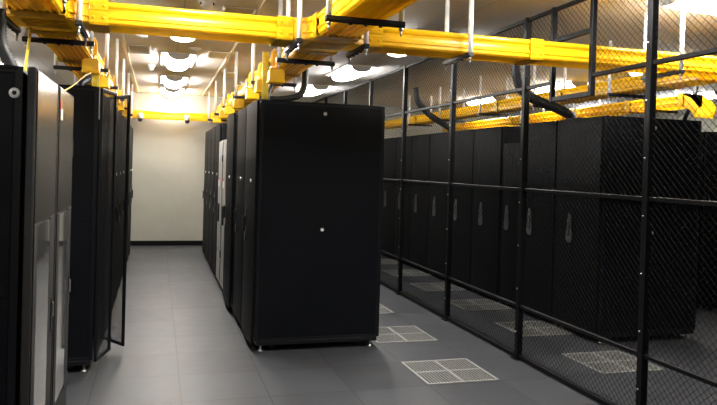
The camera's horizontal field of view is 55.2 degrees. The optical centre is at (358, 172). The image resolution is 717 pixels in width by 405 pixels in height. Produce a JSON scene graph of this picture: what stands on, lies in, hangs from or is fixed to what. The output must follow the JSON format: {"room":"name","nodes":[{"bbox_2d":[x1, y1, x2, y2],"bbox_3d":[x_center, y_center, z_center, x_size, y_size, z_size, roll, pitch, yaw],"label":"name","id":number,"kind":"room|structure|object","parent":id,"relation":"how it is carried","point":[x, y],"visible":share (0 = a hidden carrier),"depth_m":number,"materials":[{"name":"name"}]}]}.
{"room":"server room","nodes":[
{"label":"server room","id":0,"kind":"room"},
{"bbox_2d":[120,91,520,240],"bbox_3d":[-1.207,0.014,14.808,16.600,3.090,0.100,1,0,-16],"label":"wall","id":1,"kind":"structure","parent":0,"point":[168,165],"depth_m":13.99,"materials":[{"name":"beige paint"}]},
{"bbox_2d":[109,0,138,92],"bbox_3d":[-1.561,-1.463,3.950,0.040,0.014,20.500,1,0,-16],"label":"trim","id":2,"kind":"structure","parent":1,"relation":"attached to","point":[121,35],"depth_m":9.13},
{"bbox_2d":[130,240,202,245],"bbox_3d":[-1.233,1.509,14.764,16.400,0.100,0.012,1,0,-16],"label":"baseboard","id":3,"kind":"structure","parent":1,"relation":"attached to","point":[132,243],"depth_m":13.96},
{"bbox_2d":[202,0,269,95],"bbox_3d":[-0.338,-1.431,4.308,0.040,0.014,20.500,1,0,-16],"label":"trim","id":4,"kind":"structure","parent":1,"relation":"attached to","point":[265,3],"depth_m":8.56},
{"bbox_2d":[0,0,716,117],"bbox_3d":[1.727,-1.435,4.912,16.600,0.100,20.700,1,0,-16],"label":"ceiling","id":5,"kind":"structure","parent":0,"point":[490,16],"depth_m":8.43,"materials":[{"name":"paint"}]},
{"bbox_2d":[0,0,20,40],"bbox_3d":[-2.177,-1.175,4.296,0.042,0.626,0.474,1,0,-16],"label":"hanger","id":6,"kind":"object","parent":5,"relation":"hanging from","point":[11,25],"visible":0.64,"depth_m":4.28,"materials":[{"name":"black metal"}]},
{"bbox_2d":[6,0,91,32],"bbox_3d":[-1.978,-1.016,4.356,0.520,0.149,0.520,1,0,-16],"label":"junction","id":7,"kind":"object","parent":6,"relation":"on","point":[34,22],"visible":0.56,"depth_m":4.28,"materials":[{"name":"yellow plastic"}]},
{"bbox_2d":[22,27,94,52],"bbox_3d":[-2.125,-1.178,4.873,0.474,0.626,0.042,1,0,-16],"label":"hanger","id":8,"kind":"object","parent":5,"relation":"hanging from","point":[90,43],"visible":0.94,"depth_m":4.86,"materials":[{"name":"black metal"}]},
{"bbox_2d":[28,28,124,106],"bbox_3d":[-3.315,-1.084,8.930,0.328,0.157,9.008,1,0,-16],"label":"cable tray","id":9,"kind":"object","parent":8,"relation":"on","point":[69,55],"visible":0.28,"depth_m":5.49,"materials":[{"name":"yellow plastic"}]},
{"bbox_2d":[81,37,100,74],"bbox_3d":[-2.236,-0.974,5.740,0.145,0.295,0.144,1,0,-16],"label":"spout","id":10,"kind":"object","parent":9,"relation":"attached to","point":[89,65],"visible":0.87,"depth_m":5.68,"materials":[{"name":"yellow plastic"}]},
{"bbox_2d":[92,75,99,86],"bbox_3d":[-2.206,-0.759,5.752,0.059,0.117,0.026,1,0,-16],"label":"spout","id":11,"kind":"object","parent":9,"relation":"attached to","point":[95,78],"visible":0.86,"depth_m":5.75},
{"bbox_2d":[98,58,109,88],"bbox_3d":[-2.558,-0.990,6.844,0.145,0.295,0.144,1,0,-16],"label":"spout","id":12,"kind":"object","parent":9,"relation":"attached to","point":[103,82],"visible":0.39,"depth_m":6.79,"materials":[{"name":"yellow plastic"}]},
{"bbox_2d":[62,0,68,9],"bbox_3d":[-1.713,-1.157,3.463,0.474,0.626,0.042,1,0,-16],"label":"hanger","id":13,"kind":"object","parent":5,"relation":"hanging from","point":[64,2],"visible":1,"depth_m":3.52,"materials":[{"name":"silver metal"}]},
{"bbox_2d":[4,0,68,18],"bbox_3d":[-1.359,-0.986,2.239,0.328,0.157,3.888,1,0,-16],"label":"cable tray","id":14,"kind":"object","parent":13,"relation":"on","point":[44,8],"visible":0.96,"depth_m":3.94,"materials":[{"name":"yellow plastic"}]},
{"bbox_2d":[53,33,108,77],"bbox_3d":[-2.543,-1.199,6.303,0.474,0.626,0.042,1,0,-16],"label":"hanger","id":15,"kind":"object","parent":5,"relation":"hanging from","point":[56,66],"visible":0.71,"depth_m":6.33,"materials":[{"name":"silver metal"}]},
{"bbox_2d":[75,0,89,45],"bbox_3d":[-1.770,-1.165,4.415,0.042,0.626,0.474,1,0,-16],"label":"hanger","id":16,"kind":"object","parent":5,"relation":"hanging from","point":[79,23],"visible":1,"depth_m":4.20,"materials":[{"name":"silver metal"}]},
{"bbox_2d":[74,39,118,92],"bbox_3d":[-2.978,-1.221,7.791,0.474,0.626,0.042,1,0,-16],"label":"hanger","id":17,"kind":"object","parent":5,"relation":"hanging from","point":[115,87],"visible":0.36,"depth_m":7.84,"materials":[{"name":"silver metal"}]},
{"bbox_2d":[121,58,124,103],"bbox_3d":[-3.413,-1.243,9.279,0.474,0.626,0.042,1,0,-16],"label":"hanger","id":18,"kind":"object","parent":5,"relation":"hanging from","point":[123,64],"visible":0.18,"depth_m":9.32,"materials":[{"name":"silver metal"}]},
{"bbox_2d":[126,44,150,54],"bbox_3d":[-2.721,-1.526,8.508,0.280,0.012,0.660,1,0,-16],"label":"ceiling vent","id":19,"kind":"object","parent":5,"relation":"in","point":[132,48],"visible":1,"depth_m":8.47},
{"bbox_2d":[160,87,184,97],"bbox_3d":[-3.625,-1.536,13.307,0.450,0.106,1.220,1,0,-16],"label":"ceiling light","id":20,"kind":"object","parent":5,"relation":"attached to","point":[170,93],"visible":1,"depth_m":12.98,"materials":[{"name":"white"}]},
{"bbox_2d":[160,75,188,88],"bbox_3d":[-3.120,-1.510,11.579,0.450,0.106,1.220,1,0,-16],"label":"ceiling light","id":21,"kind":"object","parent":5,"relation":"attached to","point":[172,82],"visible":1,"depth_m":11.24,"materials":[{"name":"white"}]},
{"bbox_2d":[160,51,196,71],"bbox_3d":[-2.441,-1.476,9.257,0.450,0.106,1.220,1,0,-16],"label":"ceiling light","id":22,"kind":"object","parent":5,"relation":"attached to","point":[177,61],"visible":1,"depth_m":8.96,"materials":[{"name":"white"}]},
{"bbox_2d":[171,37,193,42],"bbox_3d":[-1.746,-1.441,6.877,0.450,0.106,1.220,1,0,-16],"label":"ceiling light","id":23,"kind":"object","parent":5,"relation":"attached to","point":[183,40],"visible":0.12,"depth_m":7.30,"materials":[{"name":"white"}]},
{"bbox_2d":[198,0,215,8],"bbox_3d":[-1.306,-1.448,5.911,0.156,0.055,0.156,1,0,-16],"label":"smoke detector","id":24,"kind":"object","parent":5,"relation":"attached to","point":[207,4],"visible":1,"depth_m":5.87,"materials":[{"name":"white plastic"}]},
{"bbox_2d":[208,90,226,122],"bbox_3d":[-2.640,-1.246,13.120,0.474,0.626,0.042,1,0,-16],"label":"hanger","id":25,"kind":"object","parent":5,"relation":"hanging from","point":[209,119],"visible":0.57,"depth_m":13.05,"materials":[{"name":"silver metal"}]},
{"bbox_2d":[206,51,229,58],"bbox_3d":[-1.800,-1.502,8.777,0.260,0.012,0.500,1,0,-16],"label":"ceiling vent","id":26,"kind":"object","parent":5,"relation":"in","point":[211,54],"visible":1,"depth_m":8.74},
{"bbox_2d":[214,81,242,117],"bbox_3d":[-2.191,-1.224,11.584,0.474,0.626,0.042,1,0,-16],"label":"hanger","id":27,"kind":"object","parent":5,"relation":"hanging from","point":[215,113],"visible":0.52,"depth_m":11.51,"materials":[{"name":"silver metal"}]},
{"bbox_2d":[222,68,255,110],"bbox_3d":[-1.756,-1.202,10.097,0.474,0.626,0.042,1,0,-16],"label":"hanger","id":28,"kind":"object","parent":5,"relation":"hanging from","point":[224,78],"visible":0.46,"depth_m":10.02,"materials":[{"name":"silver metal"}]},
{"bbox_2d":[221,6,257,14],"bbox_3d":[-1.088,-1.465,6.235,0.300,0.012,0.320,1,0,-16],"label":"ceiling vent","id":29,"kind":"object","parent":5,"relation":"in","point":[228,9],"visible":0.69,"depth_m":6.18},
{"bbox_2d":[234,52,271,101],"bbox_3d":[-1.313,-1.179,8.580,0.474,0.626,0.042,1,0,-16],"label":"hanger","id":30,"kind":"object","parent":5,"relation":"hanging from","point":[236,53],"visible":0.37,"depth_m":8.51,"materials":[{"name":"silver metal"}]},
{"bbox_2d":[250,43,296,91],"bbox_3d":[-0.864,-1.157,7.045,0.474,0.626,0.042,1,0,-16],"label":"hanger","id":31,"kind":"object","parent":5,"relation":"hanging from","point":[252,82],"visible":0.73,"depth_m":6.98,"materials":[{"name":"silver metal"}]},
{"bbox_2d":[284,0,302,59],"bbox_3d":[-0.453,-1.131,4.800,0.042,0.626,0.474,1,0,-16],"label":"hanger","id":32,"kind":"object","parent":5,"relation":"hanging from","point":[297,42],"visible":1,"depth_m":4.59,"materials":[{"name":"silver metal"}]},
{"bbox_2d":[89,0,293,46],"bbox_3d":[-1.105,-0.994,4.612,1.296,0.157,0.328,1,0,-16],"label":"cable tray","id":33,"kind":"object","parent":32,"relation":"on","point":[105,16],"visible":1,"depth_m":4.50,"materials":[{"name":"yellow plastic"}]},
{"bbox_2d":[287,16,363,52],"bbox_3d":[-0.232,-0.971,4.867,0.520,0.149,0.520,1,0,-16],"label":"junction","id":34,"kind":"object","parent":32,"relation":"on","point":[309,44],"visible":0.48,"depth_m":4.76,"materials":[{"name":"yellow plastic"}]},
{"bbox_2d":[276,0,334,71],"bbox_3d":[-0.415,-1.134,5.509,0.474,0.626,0.042,1,0,-16],"label":"hanger","id":35,"kind":"object","parent":5,"relation":"hanging from","point":[279,59],"visible":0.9,"depth_m":5.47,"materials":[{"name":"black metal"}]},
{"bbox_2d":[210,47,336,119],"bbox_3d":[-1.569,-1.039,9.441,0.328,0.157,9.008,1,0,-16],"label":"cable tray","id":36,"kind":"object","parent":35,"relation":"on","point":[291,70],"visible":0.43,"depth_m":6.11,"materials":[{"name":"yellow plastic"}]},
{"bbox_2d":[126,110,226,122],"bbox_3d":[-3.775,-1.129,13.676,2.340,0.157,0.328,1,0,-16],"label":"cable tray","id":37,"kind":"object","parent":36,"relation":"attached to","point":[159,115],"visible":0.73,"depth_m":13.56,"materials":[{"name":"yellow plastic"}]},
{"bbox_2d":[219,99,227,118],"bbox_3d":[-2.123,-1.005,10.826,0.145,0.295,0.144,1,0,-16],"label":"spout","id":38,"kind":"object","parent":36,"relation":"attached to","point":[221,113],"visible":0.73,"depth_m":10.76,"materials":[{"name":"yellow plastic"}]},
{"bbox_2d":[224,94,234,114],"bbox_3d":[-1.871,-0.992,9.962,0.145,0.295,0.144,1,0,-16],"label":"spout","id":39,"kind":"object","parent":36,"relation":"attached to","point":[228,109],"visible":0.95,"depth_m":9.90,"materials":[{"name":"yellow plastic"}]},
{"bbox_2d":[232,85,244,108],"bbox_3d":[-1.548,-0.976,8.858,0.145,0.295,0.144,1,0,-16],"label":"spout","id":40,"kind":"object","parent":36,"relation":"attached to","point":[239,104],"visible":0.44,"depth_m":8.80,"materials":[{"name":"yellow plastic"}]},
{"bbox_2d":[245,72,258,99],"bbox_3d":[-1.175,-0.957,7.582,0.145,0.295,0.144,1,0,-16],"label":"spout","id":41,"kind":"object","parent":36,"relation":"attached to","point":[249,92],"visible":0.84,"depth_m":7.52,"materials":[{"name":"yellow plastic"}]},
{"bbox_2d":[254,62,261,92],"bbox_3d":[-0.959,-0.946,6.843,0.145,0.295,0.144,1,0,-16],"label":"spout","id":42,"kind":"object","parent":36,"relation":"attached to","point":[258,84],"visible":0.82,"depth_m":6.77,"materials":[{"name":"yellow plastic"}]},
{"bbox_2d":[261,52,268,98],"bbox_3d":[-0.844,-0.881,6.221,0.059,0.429,0.027,1,0,-16],"label":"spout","id":43,"kind":"object","parent":36,"relation":"hanging from","point":[265,65],"visible":0.94,"depth_m":6.22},
{"bbox_2d":[266,49,284,84],"bbox_3d":[-0.726,-0.934,6.046,0.145,0.295,0.144,1,0,-16],"label":"spout","id":44,"kind":"object","parent":36,"relation":"attached to","point":[274,76],"visible":1,"depth_m":5.99,"materials":[{"name":"yellow plastic"}]},
{"bbox_2d":[295,84,333,96],"bbox_3d":[-0.808,-1.450,12.256,0.450,0.106,1.220,1,0,-16],"label":"ceiling light","id":45,"kind":"object","parent":5,"relation":"attached to","point":[317,89],"visible":0.89,"depth_m":11.82,"materials":[{"name":"white"}]},
{"bbox_2d":[325,64,377,81],"bbox_3d":[-0.121,-1.415,9.905,0.450,0.106,1.220,1,0,-16],"label":"ceiling light","id":46,"kind":"object","parent":5,"relation":"attached to","point":[357,71],"visible":0.98,"depth_m":9.58,"materials":[{"name":"white"}]},
{"bbox_2d":[346,31,369,64],"bbox_3d":[-0.002,-1.119,4.932,0.042,0.626,0.474,1,0,-16],"label":"hanger","id":47,"kind":"object","parent":5,"relation":"hanging from","point":[364,47],"visible":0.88,"depth_m":4.79,"materials":[{"name":"black metal"}]},
{"bbox_2d":[325,0,405,36],"bbox_3d":[0.047,-1.111,3.926,0.474,0.626,0.042,1,0,-16],"label":"hanger","id":48,"kind":"object","parent":5,"relation":"hanging from","point":[329,17],"visible":1,"depth_m":3.90,"materials":[{"name":"black metal"}]},
{"bbox_2d":[312,0,417,41],"bbox_3d":[0.387,-0.940,2.750,0.328,0.157,3.888,1,0,-16],"label":"cable tray","id":49,"kind":"object","parent":48,"relation":"on","point":[372,9],"visible":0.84,"depth_m":3.97,"materials":[{"name":"yellow plastic"}]},
{"bbox_2d":[408,95,431,128],"bbox_3d":[1.165,-1.139,12.931,0.474,0.626,0.042,1,0,-16],"label":"hanger","id":50,"kind":"object","parent":5,"relation":"hanging from","point":[410,95],"visible":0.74,"depth_m":12.88,"materials":[{"name":"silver metal"}]},
{"bbox_2d":[439,87,464,124],"bbox_3d":[1.572,-1.119,11.539,0.474,0.626,0.042,1,0,-16],"label":"hanger","id":51,"kind":"object","parent":5,"relation":"hanging from","point":[439,87],"visible":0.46,"depth_m":11.51,"materials":[{"name":"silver metal"}]},
{"bbox_2d":[443,0,473,71],"bbox_3d":[0.751,-1.099,5.152,0.042,0.626,0.474,1,0,-16],"label":"hanger","id":52,"kind":"object","parent":5,"relation":"hanging from","point":[470,53],"visible":1,"depth_m":4.96,"materials":[{"name":"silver metal"}]},
{"bbox_2d":[362,26,716,78],"bbox_3d":[4.442,-0.850,6.235,9.218,0.157,0.328,1,0,-16],"label":"cable tray","id":53,"kind":"object","parent":52,"relation":"on","point":[385,40],"visible":0.66,"depth_m":5.16,"materials":[{"name":"yellow plastic"}]},
{"bbox_2d":[466,96,511,105],"bbox_3d":[2.459,-1.365,13.264,0.450,0.106,1.220,1,0,-16],"label":"ceiling light","id":54,"kind":"object","parent":5,"relation":"attached to","point":[493,98],"visible":0.4,"depth_m":12.89,"materials":[{"name":"white"}]},
{"bbox_2d":[478,77,508,118],"bbox_3d":[1.992,-1.097,10.100,0.474,0.626,0.042,1,0,-16],"label":"hanger","id":55,"kind":"object","parent":5,"relation":"hanging from","point":[480,113],"visible":0.76,"depth_m":10.05,"materials":[{"name":"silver metal"}]},
{"bbox_2d":[532,65,565,110],"bbox_3d":[2.413,-1.076,8.660,0.474,0.626,0.042,1,0,-16],"label":"hanger","id":56,"kind":"object","parent":5,"relation":"hanging from","point":[534,67],"visible":0.34,"depth_m":8.60,"materials":[{"name":"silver metal"}]},
{"bbox_2d":[556,80,587,88],"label":"ceiling light","id":57,"kind":"object","parent":5,"relation":"attached to","point":[574,83],"depth_m":10.32,"materials":[{"name":"white"}]},
{"bbox_2d":[606,41,644,102],"bbox_3d":[2.834,-1.055,7.221,0.474,0.626,0.042,1,0,-16],"label":"hanger","id":58,"kind":"object","parent":5,"relation":"hanging from","point":[610,94],"visible":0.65,"depth_m":7.17,"materials":[{"name":"black metal"}]},
{"bbox_2d":[385,75,716,128],"bbox_3d":[1.862,-0.951,10.533,0.328,0.157,9.200,1,0,-16],"label":"cable tray","id":59,"kind":"object","parent":58,"relation":"on","point":[558,92],"visible":0.59,"depth_m":7.90,"materials":[{"name":"yellow plastic"}]},
{"bbox_2d":[641,10,684,85],"bbox_3d":[2.517,-1.053,5.669,0.042,0.626,0.474,1,0,-16],"label":"hanger","id":60,"kind":"object","parent":5,"relation":"hanging from","point":[680,72],"visible":0.7,"depth_m":5.46,"materials":[{"name":"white metal"}]},
{"bbox_2d":[656,90,677,116],"bbox_3d":[3.922,-1.035,8.841,0.474,0.626,0.042,1,0,-16],"label":"hanger","id":61,"kind":"object","parent":5,"relation":"hanging from","point":[676,91],"visible":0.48,"depth_m":8.86,"materials":[{"name":"black metal"}]},
{"bbox_2d":[442,95,686,131],"bbox_3d":[3.028,-0.927,11.890,0.328,0.157,7.250,1,0,-16],"label":"cable tray","id":62,"kind":"object","parent":61,"relation":"on","point":[673,97],"visible":0.44,"depth_m":10.08,"materials":[{"name":"yellow plastic"}]},
{"bbox_2d":[678,93,716,118],"bbox_3d":[4.087,-0.800,8.258,0.316,0.303,0.299,1,0,-16],"label":"tray elbow","id":63,"kind":"object","parent":62,"relation":"attached to","point":[686,96],"visible":0.85,"depth_m":8.25,"materials":[{"name":"yellow plastic"}]},
{"bbox_2d":[643,0,716,14],"bbox_3d":[2.906,-1.301,5.394,1.220,0.106,0.450,1,0,-16],"label":"ceiling light","id":64,"kind":"object","parent":5,"relation":"attached to","point":[692,2],"visible":0.71,"depth_m":5.23,"materials":[{"name":"white"}]},
{"bbox_2d":[664,90,716,98],"bbox_3d":[5.684,-1.264,11.603,0.450,0.106,1.220,1,0,-16],"label":"ceiling light","id":65,"kind":"object","parent":5,"relation":"attached to","point":[714,91],"visible":0.21,"depth_m":11.13,"materials":[{"name":"white"}]},
{"bbox_2d":[66,245,716,404],"bbox_3d":[1.638,1.754,4.933,16.600,0.100,20.700,1,0,-16],"label":"floor","id":66,"kind":"structure","parent":0,"point":[184,345],"depth_m":6.07,"materials":[{"name":"grey tile"}]},
{"bbox_2d":[0,65,57,404],"bbox_3d":[-2.027,0.571,3.066,1.168,2.083,0.676,1,0,-16],"label":"tall cabinet","id":67,"kind":"object","parent":66,"relation":"on","point":[28,100],"visible":1,"depth_m":2.90,"materials":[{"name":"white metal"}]},
{"bbox_2d":[0,8,17,65],"bbox_3d":[-1.948,-0.691,3.797,0.155,0.420,0.072,1,0,-16],"label":"corrugated hose","id":68,"kind":"object","parent":67,"relation":"attached to","point":[6,56],"visible":0.54,"depth_m":3.77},
{"bbox_2d":[24,28,31,70],"bbox_3d":[-2.054,-0.707,4.240,0.022,0.448,0.424,1,0,-20],"label":"cable","id":69,"kind":"object","parent":67,"relation":"attached to","point":[30,29],"visible":0.59,"depth_m":4.30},
{"bbox_2d":[50,85,73,404],"bbox_3d":[-2.221,0.561,3.728,1.168,2.083,0.676,1,0,-16],"label":"tall cabinet","id":70,"kind":"object","parent":66,"relation":"on","point":[65,103],"visible":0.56,"depth_m":3.80,"materials":[{"name":"metal"}]},
{"bbox_2d":[58,84,130,371],"bbox_3d":[-2.654,0.436,5.683,1.408,2.283,0.770,1,0,-16],"label":"rack","id":71,"kind":"object","parent":66,"relation":"on","point":[90,103],"visible":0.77,"depth_m":5.45,"materials":[{"name":"black metal"}]},
{"bbox_2d":[77,75,91,85],"bbox_3d":[-2.431,-0.824,6.093,0.065,0.242,0.200,2,0,17],"label":"corrugated hose","id":72,"kind":"object","parent":71,"relation":"attached to","point":[88,78],"visible":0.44,"depth_m":6.08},
{"bbox_2d":[100,97,113,336],"bbox_3d":[-2.982,0.422,6.464,1.255,2.283,0.802,1,0,-16],"label":"rack","id":73,"kind":"object","parent":66,"relation":"on","point":[106,97],"visible":0.09,"depth_m":6.45,"materials":[{"name":"black metal"}]},
{"bbox_2d":[112,108,117,309],"bbox_3d":[-3.210,0.410,7.246,1.255,2.283,0.802,1,0,-16],"label":"rack","id":74,"kind":"object","parent":66,"relation":"on","point":[115,219],"visible":0.02,"depth_m":7.41,"materials":[{"name":"black metal"}]},
{"bbox_2d":[113,110,121,300],"bbox_3d":[-3.439,0.399,8.028,1.255,2.283,0.802,1,0,-16],"label":"rack","id":75,"kind":"object","parent":66,"relation":"on","point":[118,141],"visible":0.02,"depth_m":8.02,"materials":[{"name":"black metal"}]},
{"bbox_2d":[117,115,124,289],"bbox_3d":[-3.667,0.387,8.810,1.255,2.283,0.802,1,0,-16],"label":"rack","id":76,"kind":"object","parent":66,"relation":"on","point":[123,131],"visible":0.03,"depth_m":8.80,"materials":[{"name":"black metal"}]},
{"bbox_2d":[121,120,126,277],"bbox_3d":[-3.896,0.376,9.593,1.255,2.283,0.802,1,0,-16],"label":"rack","id":77,"kind":"object","parent":66,"relation":"on","point":[125,120],"visible":0.02,"depth_m":9.53,"materials":[{"name":"black metal"}]},
{"bbox_2d":[127,125,131,260],"bbox_3d":[-4.353,0.353,11.157,1.255,2.283,0.802,1,0,-16],"label":"rack","id":78,"kind":"object","parent":66,"relation":"on","point":[129,192],"visible":0.09,"depth_m":11.19,"materials":[{"name":"black metal"}]},
{"bbox_2d":[128,128,132,255],"bbox_3d":[-4.582,0.341,11.939,1.255,2.283,0.802,1,0,-16],"label":"rack","id":79,"kind":"object","parent":66,"relation":"on","point":[131,190],"visible":0.12,"depth_m":11.93,"materials":[{"name":"black metal"}]},
{"bbox_2d":[202,131,207,253],"bbox_3d":[-2.241,0.401,12.699,1.255,2.283,0.802,1,0,-16],"label":"rack","id":80,"kind":"object","parent":66,"relation":"on","point":[206,133],"visible":0.15,"depth_m":12.39,"materials":[{"name":"black metal"}]},
{"bbox_2d":[205,129,211,259],"bbox_3d":[-2.014,0.413,11.922,1.255,2.283,0.802,1,0,-16],"label":"rack","id":81,"kind":"object","parent":66,"relation":"on","point":[210,130],"visible":0.08,"depth_m":11.62,"materials":[{"name":"black metal"}]},
{"bbox_2d":[208,126,215,267],"bbox_3d":[-1.786,0.424,11.145,1.255,2.283,0.802,1,0,-16],"label":"rack","id":82,"kind":"object","parent":66,"relation":"on","point":[211,195],"visible":0.18,"depth_m":10.83,"materials":[{"name":"black metal"}]},
{"bbox_2d":[212,123,226,275],"bbox_3d":[-1.556,0.436,10.357,1.255,2.283,0.802,1,0,-16],"label":"rack","id":83,"kind":"object","parent":66,"relation":"on","point":[221,129],"visible":0.18,"depth_m":10.04,"materials":[{"name":"black metal"}]},
{"bbox_2d":[215,140,223,283],"bbox_3d":[-1.391,0.575,9.628,1.154,2.023,0.645,1,0,-16],"label":"tall cabinet","id":84,"kind":"object","parent":66,"relation":"on","point":[221,143],"visible":0.09,"depth_m":9.40,"materials":[{"name":"metal"}]},
{"bbox_2d":[219,139,226,289],"bbox_3d":[-1.206,0.585,8.994,1.154,2.023,0.645,1,0,-16],"label":"tall cabinet","id":85,"kind":"object","parent":66,"relation":"on","point":[221,252],"visible":0.12,"depth_m":8.88,"materials":[{"name":"white metal"}]},
{"bbox_2d":[223,113,236,307],"bbox_3d":[-0.981,0.466,8.265,1.255,2.283,0.802,1,0,-16],"label":"rack","id":86,"kind":"object","parent":66,"relation":"on","point":[229,207],"visible":0.23,"depth_m":7.88,"materials":[{"name":"black metal"}]},
{"bbox_2d":[232,107,246,323],"bbox_3d":[-0.718,0.478,7.488,1.255,2.283,0.802,1,0,-16],"label":"rack","id":87,"kind":"object","parent":66,"relation":"on","point":[241,115],"visible":0.12,"depth_m":7.19,"materials":[{"name":"black metal"}]},
{"bbox_2d":[241,100,384,351],"bbox_3d":[-0.488,0.490,6.701,1.255,2.283,0.802,1,0,-16],"label":"rack","id":88,"kind":"object","parent":66,"relation":"on","point":[312,218],"visible":1,"depth_m":6.33,"materials":[{"name":"black metal"}]},
{"bbox_2d":[259,69,308,100],"bbox_3d":[-0.719,-0.943,6.742,0.521,0.547,0.095,1,0,-30],"label":"power cable","id":89,"kind":"object","parent":88,"relation":"on","point":[304,85],"visible":0.62,"depth_m":6.77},
{"bbox_2d":[379,304,393,313],"bbox_3d":[0.036,1.633,8.245,0.626,0.006,0.626,1,0,-16],"label":"floor vent","id":90,"kind":"object","parent":66,"relation":"in","point":[382,309],"visible":0.23,"depth_m":8.16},
{"bbox_2d":[381,137,396,259],"bbox_3d":[1.118,0.491,13.234,1.255,2.283,0.802,1,0,-16],"label":"rack","id":91,"kind":"object","parent":66,"relation":"on","point":[386,140],"visible":0.12,"depth_m":12.96,"materials":[{"name":"metal"}]},
{"bbox_2d":[393,136,412,265],"bbox_3d":[1.345,0.503,12.457,1.255,2.283,0.802,1,0,-16],"label":"rack","id":92,"kind":"object","parent":66,"relation":"on","point":[410,137],"visible":0.18,"depth_m":12.11,"materials":[{"name":"metal"}]},
{"bbox_2d":[375,326,436,342],"bbox_3d":[0.396,1.652,7.012,0.626,0.006,0.626,1,0,-16],"label":"floor vent","id":93,"kind":"object","parent":66,"relation":"in","point":[393,334],"visible":0.73,"depth_m":6.96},
{"bbox_2d":[383,269,431,275],"bbox_3d":[0.781,1.635,11.182,0.626,0.006,0.626,1,0,-16],"label":"floor vent","id":94,"kind":"object","parent":66,"relation":"in","point":[411,270],"visible":0.62,"depth_m":11.16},
{"bbox_2d":[409,134,430,272],"bbox_3d":[1.572,0.514,11.679,1.255,2.283,0.802,1,0,-16],"label":"rack","id":95,"kind":"object","parent":66,"relation":"on","point":[416,136],"visible":0.2,"depth_m":11.44,"materials":[{"name":"metal"}]},
{"bbox_2d":[412,87,448,131],"bbox_3d":[1.240,-1.020,11.288,0.769,0.739,0.110,1,0,-16],"label":"corrugated hose","id":96,"kind":"object","parent":95,"relation":"on","point":[415,90],"visible":0.51,"depth_m":11.22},
{"bbox_2d":[410,282,465,290],"bbox_3d":[1.146,1.653,9.935,0.626,0.006,0.626,1,0,-16],"label":"floor vent","id":97,"kind":"object","parent":66,"relation":"in","point":[421,284],"visible":0.7,"depth_m":9.90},
{"bbox_2d":[426,132,451,281],"bbox_3d":[1.799,0.526,10.902,1.255,2.283,0.802,1,0,-16],"label":"rack","id":98,"kind":"object","parent":66,"relation":"on","point":[434,135],"visible":0.17,"depth_m":10.69,"materials":[{"name":"metal"}]},
{"bbox_2d":[401,358,498,384],"bbox_3d":[0.757,1.670,5.779,0.626,0.006,0.626,1,0,-16],"label":"floor vent","id":99,"kind":"object","parent":66,"relation":"in","point":[444,371],"visible":1,"depth_m":5.75,"materials":[{"name":"metal"}]},
{"bbox_2d":[451,129,473,290],"bbox_3d":[2.027,0.537,10.124,1.255,2.283,0.802,1,0,-16],"label":"rack","id":100,"kind":"object","parent":66,"relation":"on","point":[468,259],"visible":0.08,"depth_m":9.82,"materials":[{"name":"metal"}]},
{"bbox_2d":[450,299,511,310],"bbox_3d":[1.511,1.672,8.687,0.626,0.006,0.626,1,0,-16],"label":"floor vent","id":101,"kind":"object","parent":66,"relation":"in","point":[465,300],"visible":0.74,"depth_m":8.65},
{"bbox_2d":[470,126,520,302],"bbox_3d":[2.254,0.549,9.347,1.255,2.283,0.802,1,0,-16],"label":"rack","id":102,"kind":"object","parent":66,"relation":"on","point":[487,161],"visible":0.3,"depth_m":9.07,"materials":[{"name":"metal"}]},
{"bbox_2d":[499,143,519,304],"bbox_3d":[2.448,0.668,8.744,1.255,2.063,0.442,1,0,-16],"label":"rack","id":103,"kind":"object","parent":66,"relation":"on","point":[507,153],"visible":0.17,"depth_m":8.55,"materials":[{"name":"black metal"}]},
{"bbox_2d":[314,0,716,404],"bbox_3d":[0.688,0.106,8.944,0.100,3.086,12.240,1,0,-16],"label":"fence","id":104,"kind":"object","parent":66,"relation":"on","point":[647,198],"visible":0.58,"depth_m":5.69,"materials":[{"name":"metal"}]},
{"bbox_2d":[494,320,574,336],"bbox_3d":[1.904,1.691,7.448,0.626,0.006,0.626,1,0,-16],"label":"floor vent","id":105,"kind":"object","parent":66,"relation":"in","point":[546,330],"visible":0.74,"depth_m":7.42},
{"bbox_2d":[515,121,557,324],"bbox_3d":[2.610,0.567,8.128,1.255,2.283,0.802,1,0,-16],"label":"rack","id":106,"kind":"object","parent":66,"relation":"on","point":[541,219],"visible":0.08,"depth_m":7.81,"materials":[{"name":"metal"}]},
{"bbox_2d":[511,65,575,119],"bbox_3d":[2.110,-0.983,7.792,0.850,0.762,0.116,1,0,-16],"label":"corrugated hose","id":107,"kind":"object","parent":106,"relation":"on","point":[548,103],"visible":0.59,"depth_m":7.74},
{"bbox_2d":[562,350,663,373],"bbox_3d":[2.288,1.710,6.206,0.626,0.006,0.626,1,0,-16],"label":"floor vent","id":108,"kind":"object","parent":66,"relation":"in","point":[615,351],"visible":0.71,"depth_m":6.19,"materials":[{"name":"metal"}]},
{"bbox_2d":[552,116,701,342],"bbox_3d":[2.837,0.578,7.351,1.255,2.283,0.802,1,0,-16],"label":"rack","id":109,"kind":"object","parent":66,"relation":"on","point":[698,127],"visible":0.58,"depth_m":7.01,"materials":[{"name":"black metal"}]},
{"bbox_2d":[696,131,716,308],"bbox_3d":[4.814,0.621,9.284,1.255,2.283,0.802,1,0,-16],"label":"rack","id":110,"kind":"object","parent":66,"relation":"on","point":[708,139],"visible":0.33,"depth_m":8.77,"materials":[{"name":"metal"}]},
{"bbox_2d":[682,86,698,119],"bbox_3d":[4.330,-0.820,8.989,0.137,0.566,0.592,2,0,16],"label":"corrugated hose","id":111,"kind":"object","parent":110,"relation":"on","point":[695,91],"visible":0.3,"depth_m":8.82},
{"bbox_2d":[656,111,716,131],"bbox_3d":[9.598,0.365,7.239,0.100,3.090,20.500,1,0,-16],"label":"wall","id":112,"kind":"structure","parent":0,"point":[712,126],"depth_m":14.68,"materials":[{"name":"beige paint"}]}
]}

